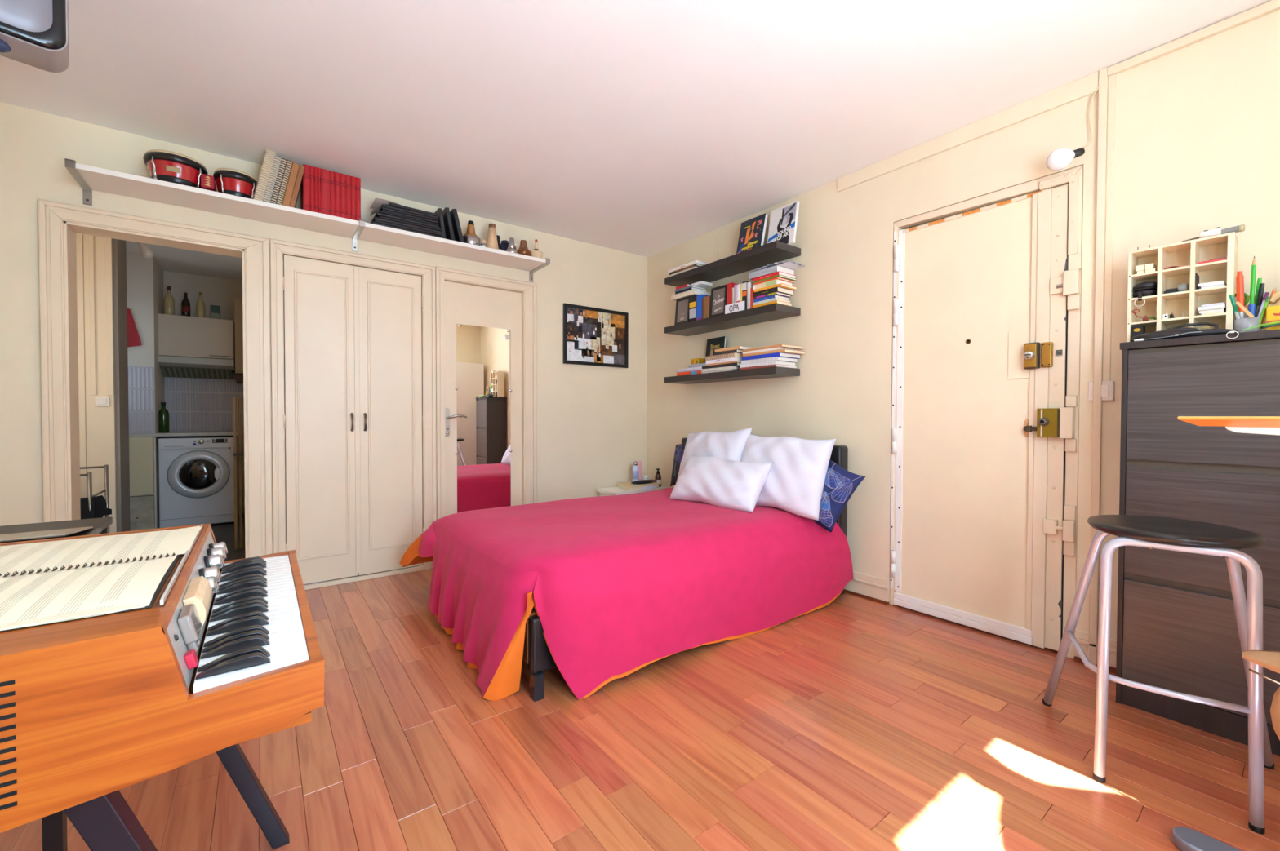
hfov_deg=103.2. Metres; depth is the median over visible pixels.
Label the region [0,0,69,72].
television
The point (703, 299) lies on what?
book
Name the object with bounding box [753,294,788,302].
book
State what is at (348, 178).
book
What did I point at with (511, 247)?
trumpet mute
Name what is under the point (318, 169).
book
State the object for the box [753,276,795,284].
book
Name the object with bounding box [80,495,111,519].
cloth
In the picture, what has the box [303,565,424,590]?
trim
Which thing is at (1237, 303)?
ruler
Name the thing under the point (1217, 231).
rolled paper
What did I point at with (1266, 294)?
pen
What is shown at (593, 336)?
picture frame
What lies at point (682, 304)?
print
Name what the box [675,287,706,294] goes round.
book
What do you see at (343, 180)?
book
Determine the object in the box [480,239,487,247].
trumpet mute
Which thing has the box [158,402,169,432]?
bottle
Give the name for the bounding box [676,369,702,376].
book
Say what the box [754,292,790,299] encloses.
book
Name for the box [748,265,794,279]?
book
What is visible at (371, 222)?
folder
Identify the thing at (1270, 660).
chair
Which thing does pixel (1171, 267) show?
string
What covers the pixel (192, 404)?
wall
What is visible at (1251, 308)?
glue stick
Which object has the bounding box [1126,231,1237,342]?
rack
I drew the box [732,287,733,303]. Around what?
book
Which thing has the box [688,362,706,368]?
book
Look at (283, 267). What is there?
trim
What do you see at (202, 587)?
switch
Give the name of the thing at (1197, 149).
wall
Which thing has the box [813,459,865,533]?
pillow
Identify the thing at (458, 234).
binder
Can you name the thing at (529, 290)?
trim
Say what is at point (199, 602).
switch
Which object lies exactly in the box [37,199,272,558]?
trim
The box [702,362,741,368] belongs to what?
book
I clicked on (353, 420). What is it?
closet
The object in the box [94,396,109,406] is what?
light switch
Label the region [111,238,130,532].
trim
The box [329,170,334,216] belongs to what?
book
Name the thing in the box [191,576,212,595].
switch
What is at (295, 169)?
notebook
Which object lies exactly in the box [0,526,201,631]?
book
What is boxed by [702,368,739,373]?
notebook
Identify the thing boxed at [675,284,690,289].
book
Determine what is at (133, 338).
lampshade
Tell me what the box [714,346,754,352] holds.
book
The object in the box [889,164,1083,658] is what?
door
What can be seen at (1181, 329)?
glasses case
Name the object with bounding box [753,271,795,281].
book
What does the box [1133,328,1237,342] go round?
umbrella
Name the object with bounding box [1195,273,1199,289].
card
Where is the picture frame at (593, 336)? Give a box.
[563,302,628,368]
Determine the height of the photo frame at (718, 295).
0.216 m
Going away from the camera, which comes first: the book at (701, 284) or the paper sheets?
the paper sheets
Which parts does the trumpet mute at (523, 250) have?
bulb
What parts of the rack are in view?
adjuster knob, knob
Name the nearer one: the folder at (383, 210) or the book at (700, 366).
the folder at (383, 210)
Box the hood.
[158,355,235,379]
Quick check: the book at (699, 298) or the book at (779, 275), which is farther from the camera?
the book at (699, 298)
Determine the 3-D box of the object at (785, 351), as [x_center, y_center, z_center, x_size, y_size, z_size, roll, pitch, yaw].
[0.875,-0.468,3.327,0.212,0.018,0.335,-1,1,-38]
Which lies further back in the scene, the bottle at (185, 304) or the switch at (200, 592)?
the bottle at (185, 304)
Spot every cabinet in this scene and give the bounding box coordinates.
[128,436,155,531]
[158,313,235,361]
[234,298,243,383]
[1115,329,1279,756]
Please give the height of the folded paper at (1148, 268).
0.034 m
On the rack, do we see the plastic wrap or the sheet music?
the sheet music
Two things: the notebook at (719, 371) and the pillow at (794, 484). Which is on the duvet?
the pillow at (794, 484)
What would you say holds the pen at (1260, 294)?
in the pot
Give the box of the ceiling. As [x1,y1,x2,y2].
[0,0,1271,280]
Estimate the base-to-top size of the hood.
0.179 m
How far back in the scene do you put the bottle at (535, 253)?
3.71 m
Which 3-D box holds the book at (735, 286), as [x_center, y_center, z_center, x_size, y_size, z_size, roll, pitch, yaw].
[0.704,-0.865,3.502,0.142,0.190,0.020,-1,1,-37]
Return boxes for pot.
[1233,317,1262,333]
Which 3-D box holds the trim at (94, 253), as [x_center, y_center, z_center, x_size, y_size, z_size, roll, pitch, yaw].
[-3.938,-0.270,3.678,0.175,2.500,0.022,-1,1,-37]
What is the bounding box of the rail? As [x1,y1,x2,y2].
[80,464,109,517]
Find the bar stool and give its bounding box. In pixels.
[1042,515,1274,835]
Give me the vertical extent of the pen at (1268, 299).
0.119 m
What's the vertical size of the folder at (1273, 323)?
0.040 m
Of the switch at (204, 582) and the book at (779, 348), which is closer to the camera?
the switch at (204, 582)
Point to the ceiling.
(646, 128)
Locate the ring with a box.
[1226,330,1239,338]
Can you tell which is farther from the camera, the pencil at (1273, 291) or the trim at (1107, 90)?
the trim at (1107, 90)
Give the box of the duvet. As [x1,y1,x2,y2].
[400,487,853,701]
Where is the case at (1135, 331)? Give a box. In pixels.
[1131,325,1145,342]
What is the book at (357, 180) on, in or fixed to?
on the wall shelf at (100, 180)
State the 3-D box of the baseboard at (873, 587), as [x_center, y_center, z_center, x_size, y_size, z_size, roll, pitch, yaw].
[1.351,0.931,2.907,0.020,0.121,4.330,-1,1,-37]
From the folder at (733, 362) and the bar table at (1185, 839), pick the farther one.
the folder at (733, 362)
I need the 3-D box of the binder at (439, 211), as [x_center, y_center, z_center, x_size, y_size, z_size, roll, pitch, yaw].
[-1.342,-1.303,3.362,0.047,0.196,0.228,-1,1,-37]
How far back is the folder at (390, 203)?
3.16 m
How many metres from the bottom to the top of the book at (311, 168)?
0.262 m
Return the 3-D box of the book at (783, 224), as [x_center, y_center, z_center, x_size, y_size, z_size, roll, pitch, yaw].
[0.920,-1.285,3.277,0.065,0.272,0.210,-1,1,-37]
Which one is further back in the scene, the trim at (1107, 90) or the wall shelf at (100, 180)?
the wall shelf at (100, 180)
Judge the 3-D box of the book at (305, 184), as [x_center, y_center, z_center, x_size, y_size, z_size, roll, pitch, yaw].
[-1.926,-1.331,2.922,0.032,0.262,0.201,-1,1,-37]
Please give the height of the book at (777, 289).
0.030 m
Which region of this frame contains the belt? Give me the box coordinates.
[1167,322,1217,329]
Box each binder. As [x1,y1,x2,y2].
[434,208,445,239]
[442,207,455,240]
[449,208,464,242]
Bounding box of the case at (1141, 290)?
[1132,281,1157,306]
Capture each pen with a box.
[1229,294,1240,319]
[1254,278,1262,315]
[1254,283,1264,317]
[1257,292,1269,317]
[1257,296,1270,331]
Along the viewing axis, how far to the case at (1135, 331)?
1.93 m
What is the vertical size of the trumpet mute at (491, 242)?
0.194 m
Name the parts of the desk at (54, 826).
leg, leg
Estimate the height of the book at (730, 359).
0.026 m
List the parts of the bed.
foot rail, leg, rail, headboard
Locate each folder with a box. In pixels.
[370,221,442,238]
[371,212,439,227]
[372,216,441,233]
[374,219,441,235]
[378,206,437,221]
[378,215,441,231]
[379,210,438,225]
[382,204,437,218]
[382,208,438,223]
[389,202,436,215]
[706,360,741,365]
[739,364,797,369]
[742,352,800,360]
[1240,320,1279,332]
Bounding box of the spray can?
[632,461,638,481]
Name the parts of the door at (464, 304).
handle plate, lever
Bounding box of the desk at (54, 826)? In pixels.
[0,517,112,850]
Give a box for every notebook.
[253,149,276,201]
[262,155,281,202]
[270,158,287,204]
[275,159,293,204]
[282,162,299,206]
[289,164,304,208]
[702,365,740,372]
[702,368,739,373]
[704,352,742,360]
[739,360,795,368]
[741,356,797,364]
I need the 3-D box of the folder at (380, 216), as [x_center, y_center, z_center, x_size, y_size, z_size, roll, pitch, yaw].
[-1.490,-1.263,3.251,0.358,0.012,0.229,-1,1,-36]
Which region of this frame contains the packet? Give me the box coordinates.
[1265,305,1279,330]
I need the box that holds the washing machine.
[158,435,239,528]
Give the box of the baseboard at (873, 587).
[844,571,1116,668]
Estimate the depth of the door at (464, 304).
3.71 m
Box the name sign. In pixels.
[724,301,744,314]
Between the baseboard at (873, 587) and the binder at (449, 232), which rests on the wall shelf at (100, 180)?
the binder at (449, 232)
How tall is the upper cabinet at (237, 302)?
0.820 m
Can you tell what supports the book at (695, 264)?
on the book at (695, 267)
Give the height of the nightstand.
0.450 m
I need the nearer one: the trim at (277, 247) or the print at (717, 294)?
the trim at (277, 247)
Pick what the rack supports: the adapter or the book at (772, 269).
the adapter
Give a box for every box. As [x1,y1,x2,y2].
[210,305,220,319]
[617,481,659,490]
[690,359,694,364]
[694,358,705,364]
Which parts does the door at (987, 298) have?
backing plate, lock plate, keeper plate, angle plate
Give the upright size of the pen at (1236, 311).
0.139 m
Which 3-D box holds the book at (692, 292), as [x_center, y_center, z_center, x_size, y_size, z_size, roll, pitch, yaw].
[0.392,-1.004,3.943,0.172,0.036,0.262,-1,1,-39]
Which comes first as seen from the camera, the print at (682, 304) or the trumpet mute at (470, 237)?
the trumpet mute at (470, 237)
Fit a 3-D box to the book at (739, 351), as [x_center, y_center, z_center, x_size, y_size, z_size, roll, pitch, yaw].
[0.661,-0.509,3.578,0.172,0.020,0.215,-1,1,-37]
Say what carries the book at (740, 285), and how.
on the floating shelf at (772, 312)
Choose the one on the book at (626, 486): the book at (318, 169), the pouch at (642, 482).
the pouch at (642, 482)
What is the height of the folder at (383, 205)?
0.015 m
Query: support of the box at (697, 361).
on the book at (700, 366)
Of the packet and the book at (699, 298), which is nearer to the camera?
the packet
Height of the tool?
0.030 m
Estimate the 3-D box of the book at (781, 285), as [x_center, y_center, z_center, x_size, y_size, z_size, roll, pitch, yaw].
[0.874,-0.877,3.280,0.162,0.016,0.214,-1,1,-39]
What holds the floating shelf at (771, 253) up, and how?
attached to the wall at (1197, 149)
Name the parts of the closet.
door, panel moulding, handle, handle, door, panel moulding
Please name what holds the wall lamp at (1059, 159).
hanging from the wall at (1197, 149)
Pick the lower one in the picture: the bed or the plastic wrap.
the bed
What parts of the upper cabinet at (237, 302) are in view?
shelf rail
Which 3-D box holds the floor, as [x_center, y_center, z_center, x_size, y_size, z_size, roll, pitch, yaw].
[-1.412,1.030,2.902,4.548,0.060,7.830,-1,1,-37]
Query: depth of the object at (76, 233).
3.69 m
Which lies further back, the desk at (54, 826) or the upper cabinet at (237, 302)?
the upper cabinet at (237, 302)
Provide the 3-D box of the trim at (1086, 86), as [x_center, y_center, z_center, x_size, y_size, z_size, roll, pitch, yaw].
[1.559,-1.449,2.600,0.014,0.080,1.198,-1,1,-37]
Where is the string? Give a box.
[1164,265,1187,269]
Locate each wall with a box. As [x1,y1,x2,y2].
[0,102,647,566]
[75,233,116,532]
[126,252,165,528]
[163,271,244,513]
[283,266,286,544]
[646,8,1279,640]
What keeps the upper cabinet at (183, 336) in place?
attached to the wall at (192, 404)
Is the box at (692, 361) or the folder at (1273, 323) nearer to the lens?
the folder at (1273, 323)
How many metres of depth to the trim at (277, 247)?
3.13 m
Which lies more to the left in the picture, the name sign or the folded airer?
the folded airer
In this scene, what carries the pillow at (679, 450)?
on the duvet
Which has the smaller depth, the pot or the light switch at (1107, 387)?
the pot
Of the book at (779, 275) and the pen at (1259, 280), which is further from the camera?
the book at (779, 275)
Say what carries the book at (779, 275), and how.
on the book at (778, 277)
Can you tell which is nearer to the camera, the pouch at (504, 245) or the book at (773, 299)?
the book at (773, 299)
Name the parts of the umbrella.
handle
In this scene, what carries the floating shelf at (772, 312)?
attached to the wall at (1197, 149)
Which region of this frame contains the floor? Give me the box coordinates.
[0,513,1279,850]
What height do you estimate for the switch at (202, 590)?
0.056 m
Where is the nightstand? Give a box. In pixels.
[596,485,669,496]
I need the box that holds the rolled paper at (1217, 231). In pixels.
[1199,226,1221,238]
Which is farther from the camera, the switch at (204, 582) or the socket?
the socket
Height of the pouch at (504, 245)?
0.134 m
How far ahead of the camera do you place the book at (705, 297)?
3.69 m
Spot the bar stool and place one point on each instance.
(1144, 531)
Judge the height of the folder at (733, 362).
0.012 m
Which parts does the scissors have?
handle, blade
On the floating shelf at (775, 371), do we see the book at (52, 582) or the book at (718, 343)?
the book at (718, 343)
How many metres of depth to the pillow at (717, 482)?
2.99 m
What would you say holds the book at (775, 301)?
on the floating shelf at (772, 312)
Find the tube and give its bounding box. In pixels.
[636,461,641,480]
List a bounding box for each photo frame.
[674,296,689,325]
[709,284,726,317]
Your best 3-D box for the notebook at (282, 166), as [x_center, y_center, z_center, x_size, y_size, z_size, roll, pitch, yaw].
[-2.026,-1.330,2.842,0.084,0.270,0.219,-1,1,-37]
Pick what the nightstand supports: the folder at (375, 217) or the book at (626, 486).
the book at (626, 486)
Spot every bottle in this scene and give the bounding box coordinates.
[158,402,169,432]
[164,286,174,315]
[181,292,190,316]
[196,292,204,317]
[654,468,661,487]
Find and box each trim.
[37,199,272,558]
[62,221,248,558]
[76,233,115,533]
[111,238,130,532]
[270,238,436,569]
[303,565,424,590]
[435,266,537,519]
[837,71,1098,191]
[844,589,1115,674]
[1088,66,1115,666]
[1107,0,1279,76]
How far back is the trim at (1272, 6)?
1.89 m
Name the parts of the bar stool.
seat, leg frame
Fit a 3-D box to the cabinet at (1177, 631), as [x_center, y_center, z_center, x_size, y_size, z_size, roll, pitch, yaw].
[2.002,0.363,1.780,0.293,1.328,0.439,-1,1,-37]
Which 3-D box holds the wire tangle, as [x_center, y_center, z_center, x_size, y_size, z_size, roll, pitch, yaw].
[1.919,-0.420,1.932,0.025,0.051,0.067,-1,1,-37]
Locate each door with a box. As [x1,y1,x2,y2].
[444,280,521,516]
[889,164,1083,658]
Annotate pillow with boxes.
[669,456,773,512]
[670,444,685,486]
[676,426,752,480]
[740,433,836,520]
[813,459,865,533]
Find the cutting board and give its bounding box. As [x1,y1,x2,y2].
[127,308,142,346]
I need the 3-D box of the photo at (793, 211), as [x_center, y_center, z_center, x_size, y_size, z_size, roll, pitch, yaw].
[0.950,-1.348,3.236,0.001,0.127,0.100,11,-6,-36]
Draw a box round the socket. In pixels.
[1073,147,1084,158]
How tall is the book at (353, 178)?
0.262 m
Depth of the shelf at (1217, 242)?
1.86 m
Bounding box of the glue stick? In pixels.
[1247,303,1255,317]
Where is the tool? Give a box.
[1182,224,1244,241]
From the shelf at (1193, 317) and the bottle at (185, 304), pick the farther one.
the bottle at (185, 304)
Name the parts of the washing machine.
detergent drawer, door glass, door, door handle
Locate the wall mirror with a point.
(482, 388)
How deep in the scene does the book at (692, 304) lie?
3.80 m
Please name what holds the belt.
on the cabinet at (1177, 631)
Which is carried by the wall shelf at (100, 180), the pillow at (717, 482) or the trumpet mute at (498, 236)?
the trumpet mute at (498, 236)
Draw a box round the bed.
[522,437,848,702]
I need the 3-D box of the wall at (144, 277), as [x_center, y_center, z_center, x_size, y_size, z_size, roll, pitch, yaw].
[-4.703,-0.290,4.748,0.312,2.500,0.611,-1,1,-37]
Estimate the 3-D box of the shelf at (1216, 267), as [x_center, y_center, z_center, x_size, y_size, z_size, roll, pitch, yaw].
[1.993,-0.571,1.876,0.101,0.008,0.244,-1,1,-37]
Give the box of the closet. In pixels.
[281,254,425,584]
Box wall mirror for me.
[454,324,512,513]
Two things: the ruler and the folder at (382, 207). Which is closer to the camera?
the ruler
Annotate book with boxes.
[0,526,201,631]
[301,164,310,210]
[309,165,314,211]
[314,167,318,213]
[317,168,320,213]
[320,168,330,215]
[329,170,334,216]
[334,172,340,217]
[340,173,346,218]
[345,174,351,219]
[351,176,355,220]
[355,177,360,221]
[667,260,708,273]
[669,263,702,275]
[670,266,697,276]
[671,288,710,301]
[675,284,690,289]
[675,284,706,292]
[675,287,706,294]
[675,368,702,373]
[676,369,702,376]
[678,366,702,370]
[688,294,697,321]
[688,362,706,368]
[690,280,712,288]
[696,293,710,320]
[702,297,704,319]
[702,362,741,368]
[704,296,706,318]
[705,336,726,362]
[706,296,711,318]
[706,356,742,364]
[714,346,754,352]
[714,349,742,355]
[726,282,737,305]
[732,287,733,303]
[733,284,736,303]
[736,213,768,253]
[736,284,741,302]
[740,284,742,302]
[742,280,751,310]
[742,346,798,354]
[746,282,753,309]
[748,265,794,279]
[750,288,754,308]
[752,279,791,290]
[752,286,793,297]
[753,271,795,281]
[753,274,795,283]
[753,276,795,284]
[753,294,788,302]
[753,297,790,305]
[753,300,791,307]
[754,283,796,292]
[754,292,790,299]
[767,200,799,244]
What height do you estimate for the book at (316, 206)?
0.262 m
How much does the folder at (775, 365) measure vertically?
0.016 m
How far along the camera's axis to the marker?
1.73 m
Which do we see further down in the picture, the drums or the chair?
the chair
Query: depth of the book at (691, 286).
3.88 m
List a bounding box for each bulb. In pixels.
[137,242,153,258]
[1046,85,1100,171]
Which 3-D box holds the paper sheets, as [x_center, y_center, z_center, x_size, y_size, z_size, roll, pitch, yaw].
[-1.586,-1.341,3.170,0.170,0.072,0.200,-1,1,-37]
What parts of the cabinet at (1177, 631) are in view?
panel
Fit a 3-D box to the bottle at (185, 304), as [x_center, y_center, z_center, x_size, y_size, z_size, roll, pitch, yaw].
[-4.425,-1.179,4.947,0.065,0.230,0.065,-1,1,-37]
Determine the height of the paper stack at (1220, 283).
0.020 m
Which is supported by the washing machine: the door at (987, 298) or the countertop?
the countertop
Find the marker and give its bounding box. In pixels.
[1235,271,1244,318]
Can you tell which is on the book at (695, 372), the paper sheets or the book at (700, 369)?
the book at (700, 369)
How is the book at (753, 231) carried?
on the floating shelf at (771, 253)
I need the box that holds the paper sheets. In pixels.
[369,197,402,216]
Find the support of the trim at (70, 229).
attached to the wall at (592, 420)
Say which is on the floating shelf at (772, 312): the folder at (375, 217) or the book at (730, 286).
the book at (730, 286)
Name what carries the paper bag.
on the cabinet at (1177, 631)
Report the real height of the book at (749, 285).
0.182 m
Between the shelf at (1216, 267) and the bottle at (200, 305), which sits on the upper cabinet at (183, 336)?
the bottle at (200, 305)
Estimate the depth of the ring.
1.64 m
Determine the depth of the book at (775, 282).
3.23 m
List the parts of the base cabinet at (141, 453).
panel, panel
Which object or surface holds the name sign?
on the floating shelf at (772, 312)
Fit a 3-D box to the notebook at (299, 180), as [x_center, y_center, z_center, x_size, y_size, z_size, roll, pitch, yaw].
[-1.962,-1.323,2.894,0.074,0.255,0.212,-1,1,-37]
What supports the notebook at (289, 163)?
on the wall shelf at (100, 180)
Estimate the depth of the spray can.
4.32 m
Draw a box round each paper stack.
[1197,280,1226,288]
[1197,302,1226,315]
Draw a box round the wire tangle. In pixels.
[1131,309,1156,322]
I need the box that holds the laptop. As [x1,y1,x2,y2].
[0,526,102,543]
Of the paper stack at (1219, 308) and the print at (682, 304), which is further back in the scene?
the print at (682, 304)
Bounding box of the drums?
[142,149,257,199]
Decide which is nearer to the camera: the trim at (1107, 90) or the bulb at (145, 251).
the trim at (1107, 90)
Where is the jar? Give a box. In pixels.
[643,475,648,479]
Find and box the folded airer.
[232,396,244,550]
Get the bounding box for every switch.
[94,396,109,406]
[182,594,206,627]
[183,649,198,670]
[184,591,207,615]
[185,588,208,612]
[186,586,208,608]
[187,583,209,605]
[188,581,210,603]
[189,578,211,599]
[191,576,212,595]
[1088,381,1114,400]
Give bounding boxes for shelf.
[64,158,550,282]
[664,240,800,287]
[664,302,800,336]
[664,366,799,384]
[1130,312,1226,326]
[1131,259,1226,281]
[1131,285,1226,303]
[1132,233,1227,258]
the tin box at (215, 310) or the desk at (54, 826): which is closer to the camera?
the desk at (54, 826)
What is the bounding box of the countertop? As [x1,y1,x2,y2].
[128,431,238,437]
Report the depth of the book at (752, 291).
3.34 m
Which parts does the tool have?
blade, handle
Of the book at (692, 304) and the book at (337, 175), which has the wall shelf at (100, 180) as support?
the book at (337, 175)
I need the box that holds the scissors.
[1235,293,1255,318]
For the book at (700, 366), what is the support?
on the book at (700, 369)
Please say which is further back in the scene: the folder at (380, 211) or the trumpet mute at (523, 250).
the trumpet mute at (523, 250)
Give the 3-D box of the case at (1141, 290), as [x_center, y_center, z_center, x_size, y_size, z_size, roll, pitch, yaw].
[1.935,-0.499,1.941,0.100,0.098,0.081,-1,1,-37]
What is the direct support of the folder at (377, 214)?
on the folder at (380, 216)
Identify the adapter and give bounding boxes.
[1162,314,1168,319]
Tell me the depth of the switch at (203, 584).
0.83 m
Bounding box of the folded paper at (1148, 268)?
[1136,262,1157,274]
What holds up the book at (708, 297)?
on the floating shelf at (772, 312)
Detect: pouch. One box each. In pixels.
[500,240,508,251]
[631,480,655,484]
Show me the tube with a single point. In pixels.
(638, 462)
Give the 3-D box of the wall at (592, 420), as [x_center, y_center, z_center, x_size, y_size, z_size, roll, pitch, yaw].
[-1.731,-0.260,3.370,4.620,2.500,0.140,-1,1,-37]
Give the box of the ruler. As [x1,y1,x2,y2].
[1235,301,1254,318]
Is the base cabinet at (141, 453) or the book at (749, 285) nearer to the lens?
the book at (749, 285)
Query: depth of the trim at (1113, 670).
2.87 m
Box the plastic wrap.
[751,261,805,271]
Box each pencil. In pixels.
[1249,256,1256,304]
[1261,288,1275,324]
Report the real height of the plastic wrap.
0.046 m
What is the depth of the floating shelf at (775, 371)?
3.49 m
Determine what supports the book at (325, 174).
on the wall shelf at (100, 180)
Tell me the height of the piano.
0.803 m
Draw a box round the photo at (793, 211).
[782,202,796,223]
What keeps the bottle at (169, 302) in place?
on the upper cabinet at (183, 336)
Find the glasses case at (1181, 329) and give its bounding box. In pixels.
[1131,327,1198,341]
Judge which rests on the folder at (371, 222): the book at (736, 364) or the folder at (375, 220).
the folder at (375, 220)
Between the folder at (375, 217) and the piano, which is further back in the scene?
the folder at (375, 217)
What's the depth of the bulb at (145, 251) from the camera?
4.09 m
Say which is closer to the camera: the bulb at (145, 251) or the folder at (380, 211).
the folder at (380, 211)
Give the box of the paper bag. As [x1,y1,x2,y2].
[1267,290,1279,306]
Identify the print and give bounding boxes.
[676,299,688,323]
[711,288,724,315]
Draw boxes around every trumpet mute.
[462,220,480,245]
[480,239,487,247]
[486,223,498,249]
[496,235,502,250]
[505,237,518,253]
[516,240,531,256]
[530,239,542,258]
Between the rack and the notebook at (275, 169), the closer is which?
the rack
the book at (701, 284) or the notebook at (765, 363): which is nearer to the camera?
the notebook at (765, 363)
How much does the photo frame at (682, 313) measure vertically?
0.206 m
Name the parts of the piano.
leg, panel, panel, control panel, knob, knob, knob, knob, knob, leg, rail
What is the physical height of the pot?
0.062 m
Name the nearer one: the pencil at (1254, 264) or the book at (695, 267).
the pencil at (1254, 264)
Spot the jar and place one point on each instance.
(645, 477)
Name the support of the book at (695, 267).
on the floating shelf at (771, 253)
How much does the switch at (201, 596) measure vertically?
0.056 m
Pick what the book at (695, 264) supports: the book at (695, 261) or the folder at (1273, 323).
the book at (695, 261)
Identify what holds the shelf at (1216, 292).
attached to the rack
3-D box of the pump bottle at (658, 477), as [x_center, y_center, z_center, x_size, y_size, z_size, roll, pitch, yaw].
[0.156,0.449,4.383,0.061,0.157,0.060,0,1,-19]
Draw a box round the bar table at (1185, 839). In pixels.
[1171,416,1279,850]
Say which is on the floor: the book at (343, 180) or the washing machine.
the washing machine
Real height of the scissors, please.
0.141 m
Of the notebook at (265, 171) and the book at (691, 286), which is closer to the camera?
the notebook at (265, 171)
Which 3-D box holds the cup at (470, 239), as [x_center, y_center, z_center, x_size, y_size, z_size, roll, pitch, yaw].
[-1.152,-1.242,3.460,0.124,0.070,0.124,-1,1,-37]
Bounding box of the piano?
[0,523,324,850]
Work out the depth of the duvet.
2.25 m
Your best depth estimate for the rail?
3.44 m
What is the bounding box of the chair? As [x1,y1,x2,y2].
[1241,650,1279,740]
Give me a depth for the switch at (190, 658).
0.68 m
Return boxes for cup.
[462,235,480,245]
[530,250,542,258]
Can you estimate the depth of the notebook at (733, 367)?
3.56 m
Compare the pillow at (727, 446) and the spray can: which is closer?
the pillow at (727, 446)

